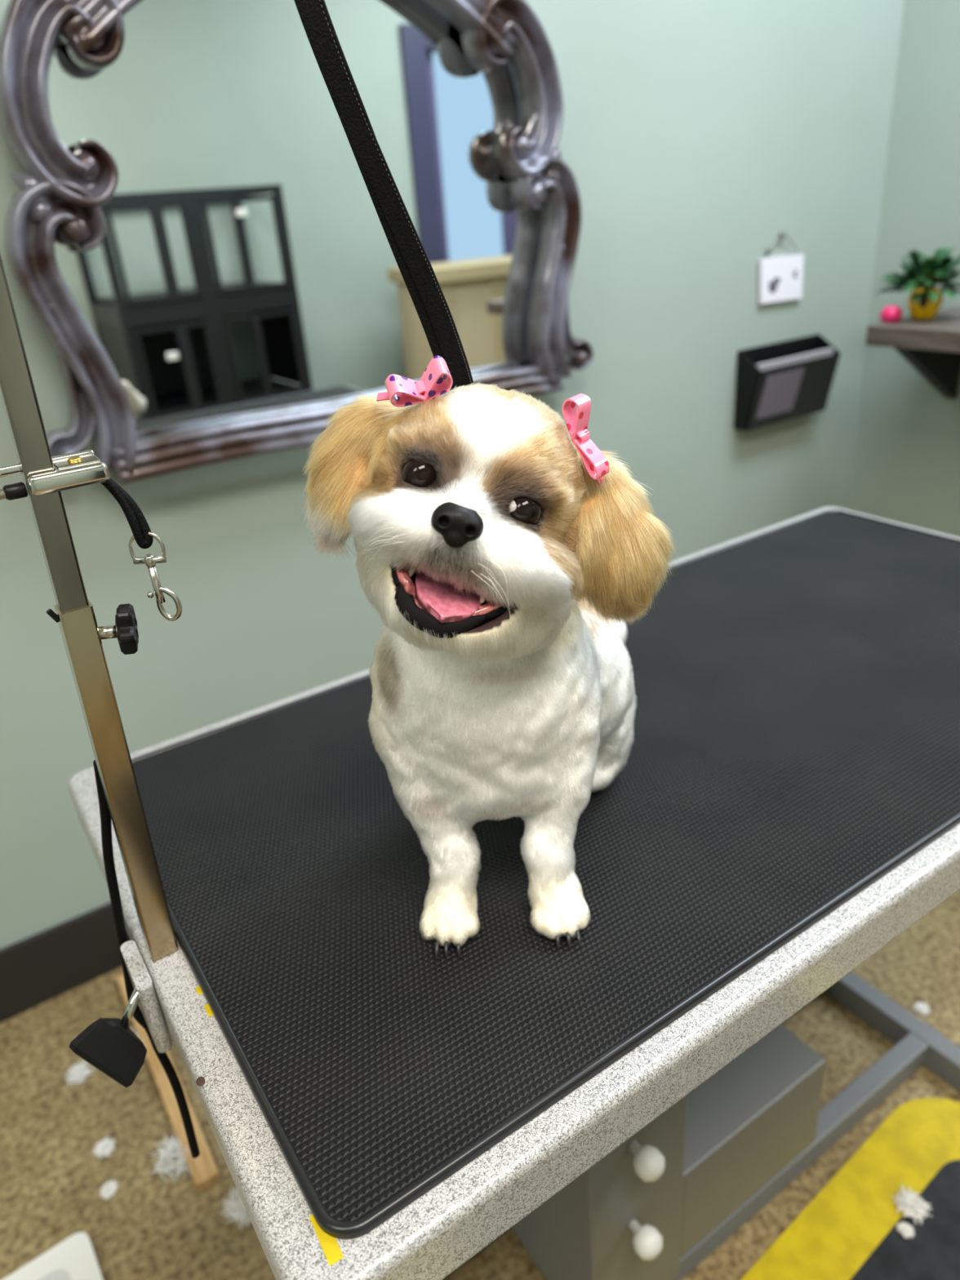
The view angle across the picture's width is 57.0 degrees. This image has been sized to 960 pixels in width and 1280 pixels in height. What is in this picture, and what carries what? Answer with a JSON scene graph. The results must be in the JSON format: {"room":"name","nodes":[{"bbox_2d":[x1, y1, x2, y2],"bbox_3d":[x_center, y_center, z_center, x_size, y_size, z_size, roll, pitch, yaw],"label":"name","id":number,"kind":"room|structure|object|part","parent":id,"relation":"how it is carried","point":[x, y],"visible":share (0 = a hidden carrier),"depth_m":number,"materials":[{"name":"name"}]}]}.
{"room":"pet grooming salon","nodes":[
{"label":"pet grooming salon","id":0,"kind":"room"},
{"bbox_2d":[0,0,904,949],"bbox_3d":[-0.019,-0.882,1.661,7.000,2.700,0.100,-20,30,-28],"label":"wall","id":1,"kind":"structure","parent":0,"point":[695,134],"depth_m":1.81,"materials":[{"name":"green paint"}]},
{"bbox_2d":[0,902,130,1022],"bbox_3d":[-0.802,0.607,1.661,4.610,0.150,0.012,-20,30,-28],"label":"baseboard","id":2,"kind":"structure","parent":1,"relation":"attached to","point":[37,969],"depth_m":1.66,"materials":[{"name":"black rubber"}]},
{"bbox_2d":[0,0,593,484],"bbox_3d":[-0.244,-0.732,1.425,1.056,0.788,0.102,-20,30,-28],"label":"wall mirror","id":3,"kind":"object","parent":1,"relation":"attached to","point":[195,236],"visible":0.94,"depth_m":1.42,"materials":[{"name":"silver metal"}]},
{"bbox_3d":[-0.253,-0.977,1.284,0.749,0.224,0.055,-20,30,-28],"label":"rail","id":4,"kind":"part","parent":3,"relation":"part of","materials":[{"name":"silver metal"}]},
{"bbox_3d":[-0.206,-0.398,1.569,0.867,0.058,0.052,-20,30,-28],"label":"rail","id":5,"kind":"part","parent":3,"relation":"part of","materials":[{"name":"silver metal"}]},
{"bbox_2d":[758,231,804,303],"bbox_3d":[0.723,-0.893,2.117,0.157,0.158,0.017,-20,30,-28],"label":"wall sign","id":6,"kind":"object","parent":1,"relation":"attached to","point":[780,277],"visible":1,"depth_m":2.12,"materials":[{"name":"white"}]},
{"bbox_2d":[792,269,797,278],"bbox_3d":[0.764,-0.887,2.145,0.016,0.020,0.002,-20,30,-28],"label":"print","id":7,"kind":"object","parent":6,"relation":"attached to","point":[794,271],"depth_m":2.14,"materials":[{"name":"grey"}]},
{"bbox_2d":[733,333,840,431],"bbox_3d":[0.773,-0.647,2.220,0.300,0.189,0.074,-20,30,-28],"label":"file holder","id":8,"kind":"object","parent":1,"relation":"attached to","point":[818,375],"visible":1,"depth_m":2.21,"materials":[{"name":"black plastic"}]},
{"bbox_3d":[0.652,-0.604,2.148,0.005,0.185,0.069,-20,30,-28],"label":"plate","id":9,"kind":"part","parent":8,"relation":"part of","materials":[{"name":"black plastic"}]},
{"bbox_3d":[0.773,-0.568,2.270,0.300,0.004,0.039,-20,30,-28],"label":"plate","id":10,"kind":"part","parent":8,"relation":"part of","materials":[{"name":"black plastic"}]},
{"bbox_2d":[755,367,804,419],"bbox_3d":[0.740,-0.604,2.184,0.135,0.117,0.032,-20,30,-28],"label":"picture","id":11,"kind":"object","parent":8,"relation":"in","point":[780,393],"visible":1,"depth_m":2.18,"materials":[{"name":"grey paper"}]},
{"bbox_3d":[0.785,-0.623,2.213,0.300,0.143,0.034,-20,30,-28],"label":"plate","id":12,"kind":"part","parent":8,"relation":"part of","materials":[{"name":"black plastic"}]},
{"bbox_2d":[755,347,834,370],"bbox_3d":[0.777,-0.635,2.220,0.276,0.151,0.037,-20,30,-28],"label":"paper sheet","id":13,"kind":"object","parent":8,"relation":"in","point":[776,363],"visible":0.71,"depth_m":2.17,"materials":[{"name":"grey paper"}]},
{"bbox_3d":[0.896,-0.692,2.287,0.005,0.185,0.069,-20,30,-28],"label":"plate","id":14,"kind":"part","parent":8,"relation":"part of","materials":[{"name":"black plastic"}]},
{"bbox_2d":[0,889,959,1279],"bbox_3d":[1.012,0.914,0.990,7.000,0.080,3.450,-20,30,-28],"label":"floor","id":15,"kind":"structure","parent":0,"point":[51,1180],"depth_m":1.38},
{"bbox_2d":[2,1231,103,1279],"bbox_3d":[-0.623,0.943,1.087,0.340,0.026,0.260,-22,31,-31],"label":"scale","id":16,"kind":"object","parent":15,"relation":"on","point":[74,1258],"visible":1,"depth_m":1.22,"materials":[{"name":"white plastic"}]},
{"bbox_3d":[-0.603,0.887,1.174,0.115,0.002,0.050,-22,31,-31],"label":"raised panel","id":17,"kind":"part","parent":16,"relation":"part of","materials":[{"name":"grey plastic"}]},
{"bbox_2d":[64,1059,93,1086],"bbox_3d":[-0.690,0.742,1.520,0.049,0.015,0.052,-20,30,-28],"label":"tuft","id":18,"kind":"object","parent":15,"relation":"on","point":[78,1069],"visible":0.99,"depth_m":1.52,"materials":[{"name":"white"}]},
{"bbox_2d":[92,1137,115,1159],"bbox_3d":[-0.592,0.798,1.392,0.036,0.013,0.035,-20,30,-28],"label":"tuft","id":19,"kind":"object","parent":15,"relation":"on","point":[105,1147],"visible":1,"depth_m":1.39,"materials":[{"name":"white"}]},
{"bbox_2d":[99,1180,118,1199],"bbox_3d":[-0.560,0.827,1.331,0.027,0.009,0.030,0,26,9],"label":"tuft","id":20,"kind":"object","parent":15,"relation":"on","point":[109,1188],"visible":1,"depth_m":1.33,"materials":[{"name":"white"}]},
{"bbox_2d":[131,1026,146,1066],"bbox_3d":[-0.611,0.709,1.552,0.095,0.034,0.102,-20,30,-28],"label":"tuft","id":21,"kind":"object","parent":15,"relation":"on","point":[135,1033],"visible":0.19,"depth_m":1.57,"materials":[{"name":"white"}]},
{"bbox_2d":[115,973,220,1191],"bbox_3d":[-0.545,0.730,1.516,0.035,0.018,0.500,-20,30,-28],"label":"wooden plank","id":22,"kind":"object","parent":15,"relation":"on","point":[204,1171],"visible":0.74,"depth_m":1.41,"materials":[{"name":"brown wood"}]},
{"bbox_2d":[148,1129,209,1182],"bbox_3d":[-0.468,0.792,1.368,0.092,0.026,0.093,-20,30,-28],"label":"tuft","id":23,"kind":"object","parent":15,"relation":"on","point":[174,1144],"visible":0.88,"depth_m":1.36,"materials":[{"name":"white"}]},
{"bbox_2d":[220,1186,250,1231],"bbox_3d":[-0.342,0.819,1.297,0.082,0.020,0.080,-20,30,-28],"label":"tuft","id":24,"kind":"object","parent":15,"relation":"on","point":[234,1204],"visible":0.36,"depth_m":1.28,"materials":[{"name":"white"}]},
{"bbox_2d":[68,506,959,1279],"bbox_3d":[0.280,0.415,1.128,1.216,0.800,0.800,-20,30,-28],"label":"table","id":25,"kind":"object","parent":15,"relation":"on","point":[642,1171],"visible":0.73,"depth_m":0.67,"materials":[{"name":"grey"}]},
{"bbox_2d":[0,253,178,1087],"bbox_3d":[-0.054,-0.288,0.568,0.684,1.137,0.080,-20,30,-28],"label":"post","id":26,"kind":"object","parent":25,"relation":"attached to","point":[108,1045],"depth_m":0.56,"materials":[{"name":"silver metal"}]},
{"bbox_3d":[-0.265,-0.092,0.514,0.090,0.017,0.032,-20,30,-28],"label":"loop bracket","id":27,"kind":"part","parent":26,"relation":"part of","materials":[{"name":"silver metal"}]},
{"bbox_3d":[-0.271,0.293,0.644,0.046,0.050,0.054,-20,30,-28],"label":"clamp knob","id":28,"kind":"part","parent":26,"relation":"part of","materials":[{"name":"black plastic"}]},
{"bbox_3d":[-0.226,-0.007,0.566,0.013,0.029,0.033,-11,27,-13],"label":"height knob","id":29,"kind":"part","parent":26,"relation":"part of","materials":[{"name":"black plastic"}]},
{"bbox_2d":[100,477,182,621],"bbox_3d":[-0.217,-0.059,0.556,0.040,0.106,0.009,-7,26,-5],"label":"strap","id":30,"kind":"object","parent":26,"relation":"attached to","point":[143,535],"visible":1,"depth_m":0.55,"materials":[{"name":"black fabric"}]},
{"bbox_2d":[93,760,199,1158],"bbox_3d":[-0.267,0.271,0.702,0.038,0.407,0.022,-5,26,0],"label":"hanging cord","id":31,"kind":"object","parent":26,"relation":"hanging from","point":[105,818],"visible":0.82,"depth_m":0.69,"materials":[{"name":"black fabric"}]},
{"bbox_2d":[293,0,474,390],"bbox_3d":[-0.087,-0.443,0.466,0.123,0.724,0.016,-7,26,-4],"label":"strap","id":32,"kind":"object","parent":26,"relation":"hanging from","point":[420,280],"visible":0.79,"depth_m":0.55,"materials":[{"name":"black fabric"}]},
{"bbox_2d":[195,986,202,995],"bbox_3d":[-0.199,0.250,0.634,0.008,0.001,0.008,-20,30,-28],"label":"tape","id":33,"kind":"object","parent":25,"relation":"attached to","point":[197,988],"visible":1,"depth_m":0.63,"materials":[{"name":"plastic"}]},
{"bbox_2d":[204,1004,213,1017],"bbox_3d":[-0.187,0.257,0.617,0.008,0.001,0.012,-20,30,-28],"label":"tape","id":34,"kind":"object","parent":25,"relation":"attached to","point":[207,1008],"visible":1,"depth_m":0.62,"materials":[{"name":"plastic"}]},
{"bbox_2d":[309,1214,343,1266],"bbox_3d":[-0.082,0.319,0.473,0.008,0.001,0.030,-18,29,-26],"label":"tape","id":35,"kind":"object","parent":25,"relation":"attached to","point":[331,1250],"visible":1,"depth_m":0.47,"materials":[{"name":"plastic"}]},
{"bbox_2d":[131,509,959,1239],"bbox_3d":[0.248,0.054,0.951,1.161,0.007,0.564,-20,30,-28],"label":"rubber mat","id":36,"kind":"object","parent":25,"relation":"on","point":[796,744],"visible":0.77,"depth_m":0.73,"materials":[{"name":"black rubber"}]},
{"bbox_2d":[302,382,676,959],"bbox_3d":[0.020,-0.016,0.688,0.210,0.386,0.376,-2,26,5],"label":"dog","id":37,"kind":"object","parent":36,"relation":"on","point":[503,580],"visible":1,"depth_m":0.54},
{"bbox_2d":[376,355,453,407],"bbox_3d":[-0.039,-0.149,0.511,0.047,0.026,0.024,-3,26,3],"label":"bow","id":38,"kind":"object","parent":37,"relation":"on","point":[436,380],"visible":1,"depth_m":0.51,"materials":[{"name":"pink fabric"}]},
{"bbox_2d":[561,393,608,484],"bbox_3d":[0.063,-0.118,0.523,0.023,0.053,0.018,20,35,41],"label":"bow","id":39,"kind":"object","parent":37,"relation":"on","point":[595,462],"visible":1,"depth_m":0.52,"materials":[{"name":"pink fabric"}]},
{"bbox_3d":[0.182,0.663,0.980,0.033,0.033,0.040,-20,30,-28],"label":"knob","id":40,"kind":"part","parent":25,"relation":"part of","materials":[{"name":"white plastic"}]},
{"bbox_3d":[0.172,0.541,0.920,0.033,0.033,0.040,-20,30,-28],"label":"knob","id":41,"kind":"part","parent":25,"relation":"part of","materials":[{"name":"white plastic"}]},
{"bbox_3d":[0.355,0.779,1.221,0.910,0.045,0.032,-20,30,-28],"label":"rail","id":42,"kind":"part","parent":25,"relation":"part of","materials":[{"name":"grey metal"}]},
{"bbox_2d":[740,1097,959,1279],"bbox_3d":[0.582,0.957,0.870,0.920,0.012,0.785,-22,31,-32],"label":"floor mat","id":43,"kind":"object","parent":15,"relation":"on","point":[848,1231],"visible":1,"depth_m":1.21,"materials":[{"name":"yellow plastic"}]},
{"bbox_2d":[896,1222,915,1239],"bbox_3d":[0.572,0.790,1.187,0.022,0.009,0.024,-20,30,-28],"label":"tuft","id":44,"kind":"object","parent":43,"relation":"on","point":[906,1230],"visible":1,"depth_m":1.19,"materials":[{"name":"white"}]},
{"bbox_2d":[890,1184,933,1225],"bbox_3d":[0.592,0.773,1.213,0.051,0.014,0.050,-20,30,-28],"label":"tuft","id":45,"kind":"object","parent":43,"relation":"on","point":[909,1197],"visible":1,"depth_m":1.21,"materials":[{"name":"white"}]},
{"bbox_2d":[912,1002,929,1015],"bbox_3d":[0.757,0.629,1.513,0.027,0.008,0.029,-20,30,-28],"label":"tuft","id":46,"kind":"object","parent":15,"relation":"on","point":[922,1008],"visible":1,"depth_m":1.51,"materials":[{"name":"white"}]},
{"bbox_2d":[847,0,959,537],"bbox_3d":[1.449,-1.016,1.686,0.120,2.700,1.400,-20,30,-28],"label":"wall","id":47,"kind":"structure","parent":0,"point":[905,469],"depth_m":2.26,"materials":[{"name":"green paint"}]},
{"bbox_2d":[865,306,959,399],"bbox_3d":[1.347,-0.482,1.707,0.349,0.221,1.135,-20,30,-28],"label":"wall shelf","id":48,"kind":"object","parent":47,"relation":"attached to","point":[931,347],"visible":0.97,"depth_m":2.00,"materials":[{"name":"grey wood"}]},
{"bbox_2d":[880,306,902,323],"bbox_3d":[0.940,-0.745,2.022,0.048,0.034,0.048,-20,30,-28],"label":"jar","id":49,"kind":"object","parent":48,"relation":"on","point":[888,314],"visible":1,"depth_m":2.01,"materials":[{"name":"pink plastic"}]},
{"bbox_2d":[871,246,959,319],"bbox_3d":[1.002,-0.805,2.000,0.194,0.151,0.220,-6,26,-3],"label":"potted plant","id":50,"kind":"object","parent":48,"relation":"on","point":[925,300],"visible":1,"depth_m":1.99,"materials":[{"name":"green plant"}]},
{"bbox_3d":[1.017,-0.768,2.022,0.074,0.064,0.074,-20,30,-28],"label":"pot","id":51,"kind":"part","parent":50,"relation":"part of","materials":[{"name":"yellow ceramic"}]}
]}

